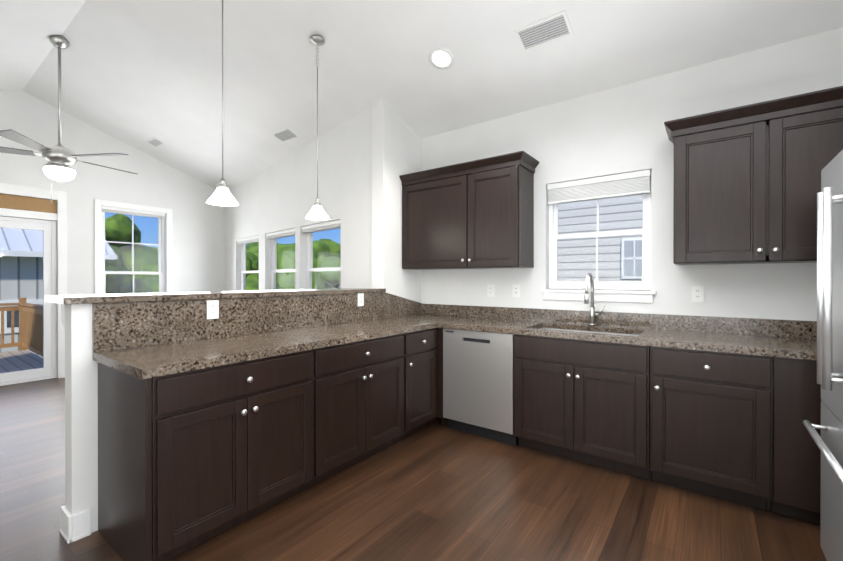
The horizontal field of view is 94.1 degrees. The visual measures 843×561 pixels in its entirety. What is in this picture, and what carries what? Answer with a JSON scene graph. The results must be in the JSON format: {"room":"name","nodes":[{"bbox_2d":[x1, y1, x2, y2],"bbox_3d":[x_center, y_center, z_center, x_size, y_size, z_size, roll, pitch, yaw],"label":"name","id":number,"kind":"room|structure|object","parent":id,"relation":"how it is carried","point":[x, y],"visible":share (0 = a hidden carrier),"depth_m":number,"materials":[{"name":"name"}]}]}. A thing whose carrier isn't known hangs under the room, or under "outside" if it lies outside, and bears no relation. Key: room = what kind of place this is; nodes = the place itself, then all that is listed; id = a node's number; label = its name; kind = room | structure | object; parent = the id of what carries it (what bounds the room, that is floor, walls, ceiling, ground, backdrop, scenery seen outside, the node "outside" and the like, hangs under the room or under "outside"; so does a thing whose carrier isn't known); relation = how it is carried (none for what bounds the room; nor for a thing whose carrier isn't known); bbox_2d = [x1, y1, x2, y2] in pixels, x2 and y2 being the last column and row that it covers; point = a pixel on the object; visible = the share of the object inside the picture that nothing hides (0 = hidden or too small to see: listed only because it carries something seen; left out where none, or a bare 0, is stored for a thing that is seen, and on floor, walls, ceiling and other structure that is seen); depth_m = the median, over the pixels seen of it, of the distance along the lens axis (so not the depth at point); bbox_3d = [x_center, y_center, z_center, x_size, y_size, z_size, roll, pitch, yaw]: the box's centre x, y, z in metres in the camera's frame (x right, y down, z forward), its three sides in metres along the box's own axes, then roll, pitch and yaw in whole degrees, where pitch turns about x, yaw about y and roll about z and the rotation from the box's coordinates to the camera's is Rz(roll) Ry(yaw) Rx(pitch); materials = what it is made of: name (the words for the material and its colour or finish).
{"room":"kitchen","nodes":[
{"label":"kitchen","id":0,"kind":"room"},
{"bbox_2d":[0,90,223,377],"bbox_3d":[-5.113,-0.586,4.627,0.150,3.700,6.100,0,0,36],"label":"wall","id":1,"kind":"structure","parent":0,"point":[197,243],"depth_m":5.42,"materials":[{"name":"paint"}]},
{"bbox_2d":[0,216,56,385],"bbox_3d":[-5.291,0.247,4.388,0.110,2.026,1.792,0,0,36],"label":"patio door","id":2,"kind":"structure","parent":1,"relation":"in","point":[48,370],"depth_m":5.01,"materials":[{"name":"glass"}]},
{"bbox_2d":[0,183,66,377],"bbox_3d":[-5.267,0.054,4.370,0.128,2.420,1.970,0,0,36],"label":"door frame","id":3,"kind":"structure","parent":1,"relation":"attached to","point":[59,196],"depth_m":5.06,"materials":[{"name":"paint"}]},
{"bbox_2d":[94,199,171,293],"bbox_3d":[-4.199,-0.094,5.762,0.120,2.040,1.000,0,0,36],"label":"window frame","id":4,"kind":"structure","parent":1,"relation":"attached to","point":[98,204],"depth_m":5.58,"materials":[{"name":"paint"}]},
{"bbox_2d":[102,206,164,218],"bbox_3d":[-4.218,-0.998,5.774,0.043,0.074,0.786,0,0,36],"label":"blinds","id":5,"kind":"object","parent":1,"relation":"attached to","point":[131,212],"visible":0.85,"depth_m":5.74,"materials":[{"name":"white"}]},
{"bbox_2d":[102,212,163,293],"bbox_3d":[-4.271,-0.114,5.816,0.060,1.844,0.804,0,0,36],"label":"window","id":6,"kind":"structure","parent":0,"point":[160,244],"depth_m":5.82,"materials":[{"name":"white plastic"}]},
{"bbox_2d":[65,99,420,532],"bbox_3d":[-0.871,-0.258,3.172,0.150,3.050,3.020,0,0,36],"label":"wall","id":7,"kind":"structure","parent":0,"point":[396,146],"depth_m":3.74,"materials":[{"name":"paint"}]},
{"bbox_2d":[61,304,64,329],"bbox_3d":[-1.851,0.217,2.069,0.180,0.205,0.040,0,0,36],"label":"trim","id":8,"kind":"structure","parent":7,"relation":"attached to","point":[63,314],"depth_m":2.07,"materials":[{"name":"paint"}]},
{"bbox_2d":[60,506,90,535],"bbox_3d":[-1.147,1.203,2.889,0.022,0.130,2.269,0,0,36],"label":"baseboard","id":9,"kind":"structure","parent":7,"relation":"attached to","point":[75,527],"depth_m":1.93,"materials":[{"name":"paint"}]},
{"bbox_2d":[44,288,385,304],"bbox_3d":[-1.176,0.095,2.905,0.396,0.034,2.298,0,0,36],"label":"bar","id":10,"kind":"object","parent":7,"relation":"on","point":[96,298],"visible":0.98,"depth_m":2.37,"materials":[{"name":"stone"}]},
{"bbox_2d":[224,106,371,290],"bbox_3d":[-1.918,-0.248,5.406,0.150,3.020,4.501,0,0,-45],"label":"wall","id":11,"kind":"structure","parent":0,"point":[281,195],"depth_m":4.69,"materials":[{"name":"paint"}]},
{"bbox_2d":[237,235,258,243],"bbox_3d":[-2.696,-0.634,6.128,0.043,0.074,0.891,0,0,-45],"label":"window blind","id":12,"kind":"object","parent":11,"relation":"attached to","point":[248,239],"visible":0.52,"depth_m":6.09,"materials":[{"name":"white"}]},
{"bbox_2d":[241,241,258,290],"bbox_3d":[-2.638,-0.147,6.187,0.060,1.049,0.909,0,0,-45],"label":"living room window","id":13,"kind":"structure","parent":11,"relation":"in","point":[243,267],"depth_m":6.47,"materials":[{"name":"white plastic"}]},
{"bbox_2d":[271,235,294,289],"bbox_3d":[-1.838,-0.145,5.383,0.060,1.049,0.903,0,0,-45],"label":"living room window","id":14,"kind":"structure","parent":11,"relation":"in","point":[274,270],"depth_m":5.66,"materials":[{"name":"white plastic"}]},
{"bbox_2d":[266,228,294,238],"bbox_3d":[-1.896,-0.632,5.324,0.043,0.074,0.885,0,0,-45],"label":"window blind","id":15,"kind":"object","parent":14,"relation":"attached to","point":[288,232],"visible":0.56,"depth_m":5.30,"materials":[{"name":"white"}]},
{"bbox_2d":[306,227,340,288],"bbox_3d":[-1.115,-0.144,4.655,0.060,1.049,0.900,0,0,-45],"label":"living room window","id":16,"kind":"structure","parent":11,"relation":"in","point":[309,253],"depth_m":4.93,"materials":[{"name":"white plastic"}]},
{"bbox_2d":[301,220,339,232],"bbox_3d":[-1.173,-0.630,4.597,0.043,0.074,0.882,0,0,-45],"label":"window blind","id":17,"kind":"object","parent":16,"relation":"attached to","point":[322,226],"visible":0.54,"depth_m":4.57,"materials":[{"name":"white"}]},
{"bbox_2d":[0,377,826,560],"bbox_3d":[-1.809,1.300,2.221,8.330,0.060,6.130,0,0,36],"label":"floor","id":18,"kind":"structure","parent":0,"point":[437,491],"depth_m":2.13,"materials":[{"name":"brown wood"}]},
{"bbox_2d":[98,347,325,560],"bbox_3d":[-1.113,0.835,2.169,0.646,0.868,0.914,0,0,36],"label":"base cabinet","id":19,"kind":"object","parent":18,"relation":"on","point":[189,460],"depth_m":1.85,"materials":[{"name":"brown wood"}]},
{"bbox_2d":[92,292,439,378],"bbox_3d":[-0.759,0.257,2.638,0.660,0.284,2.130,0,0,36],"label":"countertop","id":20,"kind":"structure","parent":19,"relation":"on","point":[146,339],"depth_m":2.36,"materials":[{"name":"stone"}]},
{"bbox_2d":[207,300,218,318],"bbox_3d":[-1.291,0.180,2.429,0.008,0.114,0.070,0,0,36],"label":"outlet","id":21,"kind":"object","parent":20,"relation":"attached to","point":[212,309],"visible":1,"depth_m":2.43,"materials":[{"name":"white plastic"}]},
{"bbox_2d":[358,293,363,305],"bbox_3d":[-0.535,0.169,3.458,0.008,0.114,0.070,0,0,36],"label":"outlet","id":22,"kind":"object","parent":20,"relation":"attached to","point":[360,299],"visible":0.98,"depth_m":3.46,"materials":[{"name":"white plastic"}]},
{"bbox_2d":[326,332,413,478],"bbox_3d":[-0.634,0.834,2.820,0.646,0.868,0.989,0,0,36],"label":"base cabinet","id":23,"kind":"object","parent":18,"relation":"on","point":[370,383],"depth_m":2.65,"materials":[{"name":"brown wood"}]},
{"bbox_2d":[414,328,440,432],"bbox_3d":[-0.267,0.832,3.319,0.646,0.868,0.537,0,0,36],"label":"base cabinet","id":24,"kind":"object","parent":18,"relation":"on","point":[425,341],"depth_m":3.20,"materials":[{"name":"brown wood"}]},
{"bbox_2d":[443,328,516,445],"bbox_3d":[0.618,0.835,3.373,0.620,0.864,0.629,0,0,36],"label":"dishwasher","id":25,"kind":"object","parent":18,"relation":"on","point":[478,383],"visible":0.79,"depth_m":3.11,"materials":[{"name":"grey metal"}]},
{"bbox_2d":[744,354,821,524],"bbox_3d":[2.262,0.835,2.155,0.695,0.868,0.646,0,0,36],"label":"base cabinet","id":26,"kind":"object","parent":18,"relation":"on","point":[782,461],"depth_m":2.06,"materials":[{"name":"brown wood"}]},
{"bbox_2d":[440,304,816,360],"bbox_3d":[1.180,0.256,2.948,3.418,0.284,0.648,0,0,36],"label":"countertop","id":27,"kind":"structure","parent":26,"relation":"on","point":[795,339],"depth_m":2.73,"materials":[{"name":"stone"}]},
{"bbox_2d":[540,328,638,335],"bbox_3d":[1.204,0.485,2.914,0.766,0.172,0.426,0,0,36],"label":"sink","id":28,"kind":"object","parent":27,"relation":"in","point":[590,332],"visible":0.04,"depth_m":3.08,"materials":[{"name":"silver metal"}]},
{"bbox_2d":[584,273,605,325],"bbox_3d":[1.339,0.150,3.039,0.130,0.414,0.227,0,0,36],"label":"faucet","id":29,"kind":"object","parent":27,"relation":"on","point":[593,314],"visible":1,"depth_m":3.10,"materials":[{"name":"silver metal"}]},
{"bbox_2d":[803,150,842,560],"bbox_3d":[1.882,0.374,1.280,0.832,1.795,0.902,0,0,36],"label":"refrigerator","id":30,"kind":"object","parent":18,"relation":"on","point":[829,442],"visible":1,"depth_m":1.56,"materials":[{"name":"grey metal"}]},
{"bbox_2d":[0,0,842,189],"bbox_3d":[-1.809,-1.850,2.213,8.330,1.259,6.130,0,0,36],"label":"ceiling","id":31,"kind":"structure","parent":0,"point":[136,74],"depth_m":3.37,"materials":[{"name":"paint"}]},
{"bbox_2d":[0,35,136,202],"bbox_3d":[-3.483,-1.524,3.793,1.269,1.599,1.290,0,0,36],"label":"ceiling fan","id":32,"kind":"object","parent":31,"relation":"hanging from","point":[59,158],"visible":1,"depth_m":3.69,"materials":[{"name":"silver metal"}]},
{"bbox_2d":[145,137,165,147],"bbox_3d":[-3.699,-1.917,5.458,0.300,0.055,0.145,0,0,36],"label":"ceiling vent","id":33,"kind":"object","parent":31,"relation":"in","point":[155,142],"visible":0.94,"depth_m":5.46,"materials":[{"name":"white plastic"}]},
{"bbox_2d":[206,0,238,205],"bbox_3d":[-1.304,-1.358,2.573,0.190,1.709,0.190,0,0,36],"label":"pendant light","id":34,"kind":"object","parent":31,"relation":"hanging from","point":[222,195],"visible":1,"depth_m":2.57,"materials":[{"name":"white glass"}]},
{"bbox_2d":[271,127,299,142],"bbox_3d":[-1.618,-1.720,4.660,0.330,0.064,0.174,0,0,36],"label":"ceiling vent","id":35,"kind":"object","parent":31,"relation":"in","point":[287,134],"visible":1,"depth_m":4.66,"materials":[{"name":"white plastic"}]},
{"bbox_2d":[305,35,328,219],"bbox_3d":[-0.847,-1.232,3.194,0.190,1.455,0.190,0,0,36],"label":"pendant light","id":36,"kind":"object","parent":31,"relation":"hanging from","point":[317,212],"visible":1,"depth_m":3.18,"materials":[{"name":"white glass"}]},
{"bbox_2d":[428,48,453,69],"bbox_3d":[0.159,-1.774,3.143,0.210,0.072,0.201,0,0,36],"label":"recessed light","id":37,"kind":"object","parent":31,"relation":"in","point":[443,58],"visible":1,"depth_m":3.14,"materials":[{"name":"white plastic"}]},
{"bbox_2d":[514,10,573,51],"bbox_3d":[0.854,-1.739,2.755,0.360,0.070,0.192,0,0,36],"label":"ceiling vent","id":38,"kind":"object","parent":31,"relation":"in","point":[546,31],"visible":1,"depth_m":2.75,"materials":[{"name":"white plastic"}]},
{"bbox_2d":[421,27,842,320],"bbox_3d":[1.550,-0.163,3.173,4.050,2.860,0.150,0,0,36],"label":"wall","id":39,"kind":"structure","parent":0,"point":[616,130],"depth_m":2.94,"materials":[{"name":"paint"}]},
{"bbox_2d":[399,151,534,269],"bbox_3d":[0.396,-0.574,3.713,1.242,0.920,0.340,0,0,36],"label":"upper cabinet","id":40,"kind":"object","parent":39,"relation":"attached to","point":[477,214],"depth_m":3.47,"materials":[{"name":"brown wood"}]},
{"bbox_2d":[487,285,493,296],"bbox_3d":[0.658,0.096,3.731,0.070,0.114,0.008,0,0,36],"label":"electrical outlet","id":41,"kind":"object","parent":39,"relation":"attached to","point":[490,290],"visible":1,"depth_m":3.73,"materials":[{"name":"white plastic"}]},
{"bbox_2d":[513,284,519,296],"bbox_3d":[0.863,0.093,3.580,0.070,0.114,0.008,0,0,36],"label":"electrical outlet","id":42,"kind":"object","parent":39,"relation":"attached to","point":[516,290],"visible":1,"depth_m":3.58,"materials":[{"name":"white plastic"}]},
{"bbox_2d":[541,289,655,302],"bbox_3d":[1.419,0.122,3.206,0.860,0.090,0.103,0,0,36],"label":"window sill","id":43,"kind":"structure","parent":39,"relation":"attached to","point":[639,296],"depth_m":3.13,"materials":[{"name":"paint"}]},
{"bbox_2d":[549,171,651,289],"bbox_3d":[1.467,-0.383,3.271,0.794,0.914,0.060,0,0,36],"label":"kitchen window","id":44,"kind":"structure","parent":39,"relation":"in","point":[643,284],"depth_m":3.23,"materials":[{"name":"white plastic"}]},
{"bbox_2d":[548,170,650,204],"bbox_3d":[1.429,-0.754,3.218,0.780,0.172,0.050,0,0,36],"label":"window blind","id":45,"kind":"object","parent":44,"relation":"attached to","point":[623,184],"visible":0.98,"depth_m":3.18,"materials":[{"name":"white plastic"}]},
{"bbox_2d":[692,286,703,301],"bbox_3d":[1.954,0.096,2.778,0.070,0.114,0.008,0,0,36],"label":"electrical outlet","id":46,"kind":"object","parent":39,"relation":"attached to","point":[697,293],"visible":1,"depth_m":2.77,"materials":[{"name":"white plastic"}]},
{"bbox_2d":[664,86,842,264],"bbox_3d":[2.121,-0.577,2.425,1.035,0.932,0.372,0,0,36],"label":"upper cabinet","id":47,"kind":"object","parent":39,"relation":"attached to","point":[747,183],"visible":0.94,"depth_m":2.34,"materials":[{"name":"brown wood"}]},
{"label":"outside","id":48,"kind":"structure","parent":0,"visible":0},
{"bbox_3d":[-2.137,4.332,18.215,140.000,0.200,140.000,0,0,36],"label":"ground","id":49,"kind":"structure","parent":48,"visible":0},
{"bbox_2d":[0,298,42,372],"bbox_3d":[-7.080,2.298,5.057,3.500,3.930,3.350,0,0,36],"label":"deck","id":50,"kind":"object","parent":49,"relation":"on","point":[25,320],"depth_m":6.85,"materials":[{"name":"brown wood"}]},
{"bbox_2d":[0,227,116,357],"bbox_3d":[-15.367,0.703,9.440,7.870,7.100,11.000,0,0,36],"label":"house","id":51,"kind":"structure","parent":49,"relation":"on","point":[12,283],"depth_m":10.23,"materials":[{"name":"paint"}]},
{"bbox_2d":[105,214,140,293],"bbox_3d":[-15.907,0.454,18.643,5.093,7.554,4.640,0,0,36],"label":"tree","id":52,"kind":"object","parent":49,"relation":"on","point":[111,265],"depth_m":19.16,"materials":[{"name":"green plant"}]},
{"bbox_2d":[118,244,157,293],"bbox_3d":[-15.741,1.053,20.843,4.250,6.346,4.578,0,0,36],"label":"tree","id":53,"kind":"object","parent":49,"relation":"on","point":[148,255],"depth_m":20.03,"materials":[{"name":"green plant"}]},
{"bbox_2d":[117,277,158,293],"bbox_3d":[-10.060,2.045,15.630,3.928,4.385,3.468,0,0,36],"label":"tree","id":54,"kind":"object","parent":49,"relation":"on","point":[151,286],"depth_m":14.54,"materials":[{"name":"green plant"}]},
{"bbox_2d":[143,264,158,277],"bbox_3d":[-11.216,1.675,17.237,3.375,5.118,3.872,0,0,36],"label":"tree","id":55,"kind":"object","parent":49,"relation":"on","point":[150,268],"depth_m":16.65,"materials":[{"name":"green plant"}]},
{"bbox_2d":[246,256,252,276],"bbox_3d":[-13.519,0.433,24.793,5.278,7.567,5.278,0,0,36],"label":"tree","id":56,"kind":"object","parent":49,"relation":"on","point":[248,266],"depth_m":24.50,"materials":[{"name":"green plant"}]},
{"bbox_2d":[246,242,258,255],"bbox_3d":[-12.387,0.512,31.682,6.591,7.378,6.299,0,0,36],"label":"tree","id":57,"kind":"object","parent":49,"relation":"on","point":[254,247],"depth_m":29.87,"materials":[{"name":"green plant"}]},
{"bbox_2d":[246,252,258,281],"bbox_3d":[-11.015,1.166,25.381,6.136,6.098,5.760,0,0,36],"label":"tree","id":58,"kind":"object","parent":49,"relation":"on","point":[252,256],"depth_m":25.05,"materials":[{"name":"green plant"}]},
{"bbox_2d":[246,281,258,290],"bbox_3d":[-8.280,2.098,18.688,4.226,4.266,4.398,0,0,36],"label":"tree","id":59,"kind":"object","parent":49,"relation":"on","point":[251,285],"depth_m":18.29,"materials":[{"name":"green plant"}]},
{"bbox_2d":[257,253,294,274],"bbox_3d":[-10.152,1.179,27.662,5.208,6.063,5.090,0,0,36],"label":"tree","id":60,"kind":"object","parent":49,"relation":"on","point":[284,259],"depth_m":25.94,"materials":[{"name":"green plant"}]},
{"bbox_2d":[276,284,290,289],"bbox_3d":[-8.531,2.199,20.828,4.440,4.074,4.271,0,0,36],"label":"tree","id":61,"kind":"object","parent":49,"relation":"on","point":[278,286],"depth_m":20.95,"materials":[{"name":"green plant"}]},
{"bbox_2d":[277,243,294,259],"bbox_3d":[-9.763,0.484,32.322,5.144,7.430,5.131,0,0,36],"label":"tree","id":62,"kind":"object","parent":49,"relation":"on","point":[289,250],"depth_m":30.50,"materials":[{"name":"green plant"}]},
{"bbox_2d":[276,256,340,289],"bbox_3d":[-6.871,1.275,27.009,6.086,5.872,6.165,0,0,36],"label":"tree","id":63,"kind":"object","parent":49,"relation":"on","point":[335,261],"depth_m":25.51,"materials":[{"name":"green plant"}]},
{"bbox_2d":[294,239,340,288],"bbox_3d":[-6.989,0.459,30.085,4.816,7.490,5.857,0,0,36],"label":"tree","id":64,"kind":"object","parent":49,"relation":"on","point":[328,250],"depth_m":29.04,"materials":[{"name":"green plant"}]},
{"bbox_2d":[557,194,642,289],"bbox_3d":[7.599,0.759,6.802,8.800,7.000,6.040,0,0,36],"label":"house","id":65,"kind":"structure","parent":49,"relation":"on","point":[607,218],"depth_m":6.49,"materials":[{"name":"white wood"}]},
{"bbox_3d":[-5.295,-0.949,4.388,0.040,0.166,1.792,0,0,36],"label":"transom","id":66,"kind":"object","parent":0,"visible":0},
{"bbox_2d":[0,194,56,212],"bbox_3d":[-5.253,-0.945,4.357,0.036,0.174,1.788,0,0,36],"label":"window shade","id":67,"kind":"object","parent":66,"relation":"attached to","point":[25,203],"visible":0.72,"depth_m":4.85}
]}

